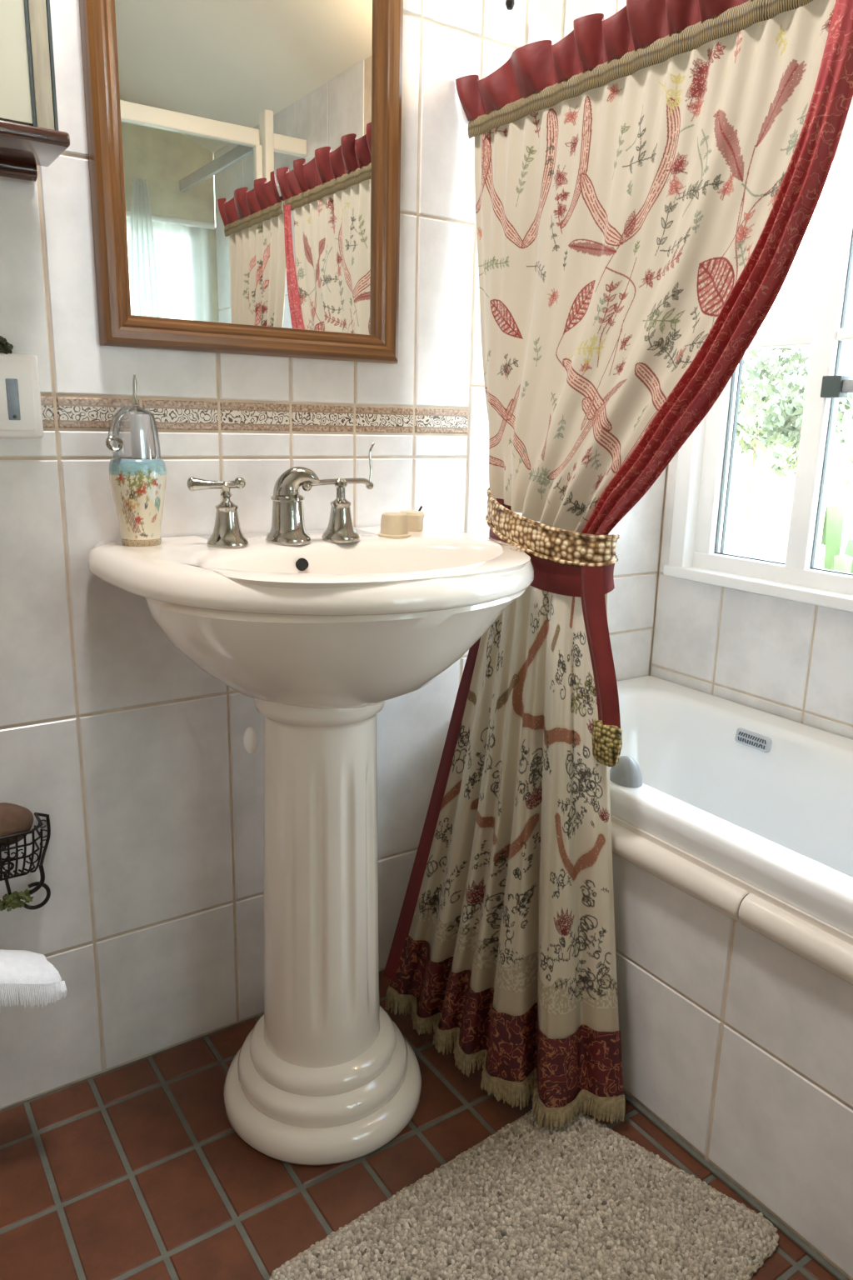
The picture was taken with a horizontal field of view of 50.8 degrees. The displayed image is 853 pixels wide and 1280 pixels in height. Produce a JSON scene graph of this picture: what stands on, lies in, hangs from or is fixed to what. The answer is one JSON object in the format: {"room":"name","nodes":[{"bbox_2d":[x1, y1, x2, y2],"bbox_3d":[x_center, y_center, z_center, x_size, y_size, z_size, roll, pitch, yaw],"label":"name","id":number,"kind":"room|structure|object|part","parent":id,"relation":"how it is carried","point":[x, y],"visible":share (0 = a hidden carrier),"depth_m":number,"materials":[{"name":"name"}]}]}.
{"room":"bathroom","nodes":[
{"label":"bathroom","id":0,"kind":"room"},
{"bbox_2d":[0,0,668,1110],"bbox_3d":[-0.324,-0.636,1.142,2.054,2.570,0.120,-8,16,-33],"label":"wall","id":1,"kind":"structure","parent":0,"point":[142,772],"depth_m":1.25,"materials":[{"name":"tile"}]},
{"bbox_2d":[0,352,43,438],"bbox_3d":[-0.503,-0.280,1.024,0.118,0.095,0.017,-8,16,-33],"label":"wall plate","id":2,"kind":"object","parent":1,"relation":"attached to","point":[21,416],"visible":1,"depth_m":1.04,"materials":[{"name":"white plastic"}]},
{"bbox_2d":[0,335,13,354],"bbox_3d":[-0.486,-0.336,1.022,0.028,0.021,0.017,-8,16,-33],"label":"ornament","id":3,"kind":"object","parent":2,"relation":"on","point":[6,347],"visible":1,"depth_m":1.02,"materials":[{"name":"green plant"}]},
{"bbox_2d":[0,812,50,911],"bbox_3d":[-0.529,0.295,1.130,0.123,0.127,0.058,-8,16,-33],"label":"wire basket","id":4,"kind":"object","parent":1,"relation":"attached to","point":[12,900],"visible":1,"depth_m":1.13,"materials":[{"name":"metal"}]},
{"bbox_2d":[0,802,34,848],"bbox_3d":[-0.532,0.231,1.112,0.085,0.058,0.047,-8,16,-33],"label":"sponge","id":5,"kind":"object","parent":4,"relation":"in","point":[14,818],"visible":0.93,"depth_m":1.11,"materials":[{"name":"brown"}]},
{"bbox_2d":[0,0,69,181],"bbox_3d":[-0.572,-0.686,0.806,0.428,0.424,0.121,-8,16,-33],"label":"upper cabinet","id":6,"kind":"object","parent":1,"relation":"attached to","point":[30,136],"visible":1,"depth_m":0.90,"materials":[{"name":"brown wood"}]},
{"bbox_3d":[-0.554,-0.686,0.760,0.386,0.382,0.006,-8,16,-33],"label":"glass door","id":7,"kind":"part","parent":6,"relation":"part of","materials":[{"name":"beige glass"}]},
{"bbox_2d":[0,120,69,181],"bbox_3d":[-0.576,-0.494,0.853,0.428,0.028,0.121,-8,16,-33],"label":"shelf","id":8,"kind":"object","parent":6,"relation":"attached to","point":[25,145],"depth_m":0.92,"materials":[{"name":"brown wood"}]},
{"bbox_2d":[79,0,403,364],"bbox_3d":[-0.208,-0.765,1.100,0.418,0.795,0.022,-8,16,-33],"label":"wall mirror","id":9,"kind":"object","parent":1,"relation":"attached to","point":[244,156],"visible":1,"depth_m":1.14,"materials":[{"name":"brown wood"}]},
{"bbox_3d":[-0.216,-0.397,1.190,0.418,0.038,0.022,-8,16,-33],"label":"frame rail","id":10,"kind":"part","parent":9,"relation":"part of","materials":[{"name":"brown wood"}]},
{"bbox_2d":[40,395,469,434],"bbox_3d":[-0.501,-0.266,1.043,1.368,0.040,0.003,-8,16,-33],"label":"trim","id":11,"kind":"structure","parent":1,"relation":"attached to","point":[58,412],"depth_m":1.22,"materials":[{"name":"tile"}]},
{"bbox_2d":[505,0,514,9],"bbox_3d":[0.141,-0.977,1.239,0.090,0.178,0.100,-8,16,-33],"label":"wall sconce","id":12,"kind":"object","parent":1,"relation":"attached to","point":[510,4],"visible":1,"depth_m":1.26,"materials":[{"name":"metal"}]},
{"bbox_3d":[0.342,-0.667,0.923,0.032,0.032,0.960,-8,16,-33],"label":"curtain rod","id":13,"kind":"object","parent":1,"relation":"attached to","visible":0},
{"bbox_2d":[383,0,852,1130],"bbox_3d":[0.145,-0.055,1.153,0.197,1.385,0.625,-8,16,-33],"label":"curtain","id":14,"kind":"object","parent":13,"relation":"hanging from","point":[651,178],"visible":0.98,"depth_m":1.18,"materials":[{"name":"fabric"}]},
{"bbox_3d":[0.124,0.228,1.245,0.161,0.707,0.363,-8,16,-33],"label":"panel","id":15,"kind":"part","parent":14,"relation":"part of","materials":[{"name":"fabric"}]},
{"bbox_2d":[485,487,622,767],"bbox_3d":[0.164,-0.030,1.232,0.062,0.338,0.310,-8,16,-33],"label":"tieback","id":16,"kind":"object","parent":14,"relation":"attached to","point":[566,562],"visible":0.85,"depth_m":1.15,"materials":[{"name":"red fabric"}]},
{"bbox_3d":[0.232,-0.673,1.050,0.007,0.025,0.612,-8,16,-33],"label":"braid trim","id":17,"kind":"part","parent":14,"relation":"part of","materials":[{"name":"beige fabric"}]},
{"bbox_3d":[0.203,-0.401,1.114,0.065,0.559,0.582,-8,16,-33],"label":"panel","id":18,"kind":"part","parent":14,"relation":"part of","materials":[{"name":"fabric"}]},
{"bbox_3d":[-0.669,0.389,1.029,0.265,0.014,0.105,-8,16,-33],"label":"towel rail","id":19,"kind":"object","parent":1,"relation":"attached to","visible":0},
{"bbox_2d":[0,949,66,1012],"bbox_3d":[-0.607,0.438,1.027,0.356,0.111,0.077,-8,16,-33],"label":"hand towel","id":20,"kind":"object","parent":19,"relation":"hanging from","point":[27,976],"visible":1,"depth_m":1.08,"materials":[{"name":"white fabric"}]},
{"bbox_2d":[0,969,837,1279],"bbox_3d":[0.306,0.889,0.502,2.054,0.101,2.450,-8,16,-33],"label":"floor","id":21,"kind":"structure","parent":0,"point":[139,1169],"depth_m":1.13,"materials":[{"name":"tile"}]},
{"bbox_2d":[87,524,534,1165],"bbox_3d":[-0.101,0.263,1.194,0.540,0.768,0.417,-8,16,-33],"label":"basin","id":22,"kind":"object","parent":21,"relation":"on","point":[319,633],"visible":0.98,"depth_m":1.11,"materials":[{"name":"beige ceramic"}]},
{"bbox_2d":[105,375,166,546],"bbox_3d":[-0.351,-0.216,1.090,0.067,0.203,0.067,-2,14,-14],"label":"soap dispenser","id":23,"kind":"object","parent":22,"relation":"on","point":[137,482],"visible":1,"depth_m":1.08,"materials":[{"name":"painted ceramic"},{"name":"chrome"}]},
{"bbox_3d":[-0.363,-0.255,1.057,0.011,0.040,0.030,11,17,34],"label":"pump spout","id":24,"kind":"part","parent":23,"relation":"part of","materials":[{"name":"clear plastic"}]},
{"bbox_3d":[-0.348,-0.299,1.070,0.009,0.034,0.009,-8,16,-33],"label":"pump stem","id":25,"kind":"part","parent":23,"relation":"part of","materials":[{"name":"silver metal"}]},
{"bbox_2d":[112,405,160,459],"bbox_3d":[-0.350,-0.250,1.082,0.056,0.062,0.056,-8,16,-33],"label":"hood","id":26,"kind":"object","parent":23,"relation":"attached to","point":[139,422],"depth_m":1.08,"materials":[{"name":"metal"}]},
{"bbox_2d":[108,456,166,546],"bbox_3d":[-0.352,-0.169,1.101,0.067,0.106,0.067,-8,16,-33],"label":"bottle","id":27,"kind":"object","parent":23,"relation":"attached to","point":[137,484],"depth_m":1.08,"materials":[{"name":"ceramic"}]},
{"bbox_2d":[187,441,374,549],"bbox_3d":[-0.175,-0.189,1.155,0.260,0.129,0.065,-8,16,-33],"label":"faucet","id":28,"kind":"object","parent":22,"relation":"on","point":[287,528],"visible":1,"depth_m":1.14,"materials":[{"name":"silver metal"}]},
{"bbox_3d":[-0.257,-0.184,1.102,0.071,0.032,0.018,1,14,-2],"label":"lever","id":29,"kind":"part","parent":28,"relation":"part of","materials":[{"name":"silver metal"}]},
{"bbox_3d":[-0.247,-0.144,1.114,0.051,0.056,0.051,-8,16,-33],"label":"tap handle","id":30,"kind":"part","parent":28,"relation":"part of","materials":[{"name":"silver metal"}]},
{"bbox_3d":[-0.179,-0.158,1.163,0.059,0.064,0.059,-8,16,-33],"label":"spout","id":31,"kind":"part","parent":28,"relation":"part of","materials":[{"name":"silver metal"}]},
{"bbox_3d":[-0.112,-0.222,1.181,0.121,0.075,0.017,-11,18,-41],"label":"lever","id":32,"kind":"part","parent":28,"relation":"part of","materials":[{"name":"silver metal"}]},
{"bbox_3d":[-0.114,-0.161,1.195,0.051,0.056,0.051,-8,16,-33],"label":"tap handle","id":33,"kind":"part","parent":28,"relation":"part of","materials":[{"name":"silver metal"}]},
{"bbox_2d":[378,512,410,539],"bbox_3d":[-0.044,-0.160,1.245,0.045,0.032,0.045,-8,16,-33],"label":"candle","id":34,"kind":"object","parent":22,"relation":"on","point":[393,525],"visible":1,"depth_m":1.23,"materials":[{"name":"beige wax"}]},
{"bbox_2d":[400,505,424,531],"bbox_3d":[-0.022,-0.178,1.315,0.037,0.036,0.037,5,14,15],"label":"candle","id":35,"kind":"object","parent":22,"relation":"on","point":[415,518],"visible":0.79,"depth_m":1.30,"materials":[{"name":"beige wax"}]},
{"bbox_2d":[269,1108,779,1279],"bbox_3d":[0.120,0.699,1.018,0.516,0.014,0.350,-10,18,-40],"label":"bath rug","id":36,"kind":"object","parent":21,"relation":"on","point":[581,1199],"visible":0.98,"depth_m":1.06,"materials":[{"name":"beige carpet"}]},
{"bbox_2d":[610,675,852,934],"bbox_3d":[0.639,0.411,1.117,0.475,0.341,1.427,-8,16,-33],"label":"bathtub","id":37,"kind":"object","parent":21,"relation":"on","point":[765,799],"visible":0.54,"depth_m":1.45,"materials":[{"name":"ceramic"}]},
{"bbox_2d":[610,755,642,787],"bbox_3d":[0.276,0.178,1.240,0.038,0.036,0.052,-8,16,-33],"label":"scoop","id":38,"kind":"object","parent":37,"relation":"on","point":[627,772],"visible":0.88,"depth_m":1.23,"materials":[{"name":"grey plastic"}]},
{"bbox_3d":[0.550,0.168,1.510,0.010,0.025,0.068,-8,16,-33],"label":"overflow plate","id":39,"kind":"part","parent":37,"relation":"part of","materials":[{"name":"plastic"}]},
{"bbox_2d":[610,813,852,1279],"bbox_3d":[0.444,0.508,1.009,0.013,0.404,1.430,-8,16,-33],"label":"wall","id":40,"kind":"structure","parent":0,"point":[741,1045],"depth_m":1.09,"materials":[{"name":"tile"}]},
{"bbox_2d":[611,821,852,984],"bbox_3d":[0.436,0.341,0.958,0.019,0.041,1.427,-8,16,-33],"label":"trim","id":41,"kind":"structure","parent":40,"relation":"attached to","point":[811,942],"depth_m":1.05,"materials":[{"name":"beige tile"}]},
{"bbox_2d":[623,1090,849,1279],"bbox_3d":[0.434,0.704,1.052,0.008,0.005,1.428,-8,16,-33],"label":"baseboard","id":42,"kind":"structure","parent":40,"relation":"attached to","point":[786,1231],"depth_m":1.11,"materials":[{"name":"tile"}]},
{"bbox_2d":[650,450,852,739],"bbox_3d":[1.131,-0.183,0.795,0.120,1.920,2.250,-8,16,-33],"label":"wall","id":43,"kind":"structure","parent":0,"point":[792,660],"depth_m":1.57,"materials":[{"name":"tile"}]},
{"bbox_2d":[663,96,852,612],"bbox_3d":[0.770,-0.549,1.201,0.094,1.078,0.978,-8,16,-33],"label":"window","id":44,"kind":"structure","parent":43,"relation":"in","point":[705,463],"depth_m":1.48,"materials":[{"name":"white paint"}]},
{"bbox_3d":[0.770,-0.549,1.201,0.094,1.078,0.978,-8,16,-33],"label":"frame","id":45,"kind":"part","parent":44,"relation":"part of","materials":[{"name":"white paint"}]},
{"bbox_2d":[724,460,852,569],"bbox_3d":[10.254,-1.672,13.112,28.780,0.676,24.000,-8,16,-33],"label":"ground","id":46,"kind":"structure","parent":0,"point":[777,489],"depth_m":15.16,"materials":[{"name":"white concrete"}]},
{"bbox_2d":[768,440,799,478],"bbox_3d":[1.934,-0.335,4.783,0.257,1.419,0.324,-8,16,-33],"label":"bush","id":47,"kind":"object","parent":46,"relation":"on","point":[786,460],"visible":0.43,"depth_m":4.67,"materials":[{"name":"green plant"}]},
{"bbox_2d":[735,377,849,555],"bbox_3d":[2.752,-1.200,7.455,1.193,1.867,1.470,0,14,-6],"label":"tree","id":48,"kind":"object","parent":46,"relation":"on","point":[747,415],"visible":0.28,"depth_m":7.22,"materials":[{"name":"green plant"}]},
{"bbox_2d":[738,327,852,550],"bbox_3d":[3.914,-2.264,10.420,1.930,2.577,2.040,5,14,15],"label":"tree","id":49,"kind":"object","parent":46,"relation":"on","point":[761,368],"visible":0.34,"depth_m":10.05,"materials":[{"name":"green plant"}]},
{"bbox_2d":[745,375,852,562],"bbox_3d":[2.310,-0.752,5.728,0.645,1.797,0.758,-8,16,-33],"label":"tree","id":50,"kind":"object","parent":46,"relation":"on","point":[791,414],"visible":0.59,"depth_m":5.62,"materials":[{"name":"green plant"}]},
{"bbox_2d":[818,503,852,573],"bbox_3d":[1.071,0.317,2.459,0.257,1.356,0.283,6,15,19],"label":"banana plant","id":51,"kind":"object","parent":46,"relation":"on","point":[832,537],"visible":0.15,"depth_m":2.39,"materials":[{"name":"green plant"}]},
{"bbox_2d":[840,456,852,486],"bbox_3d":[4.250,-1.387,7.650,1.149,2.206,1.282,-8,16,-33],"label":"bush","id":52,"kind":"object","parent":46,"relation":"on","point":[847,482],"visible":1,"depth_m":7.78,"materials":[{"name":"green plant"}]}
]}

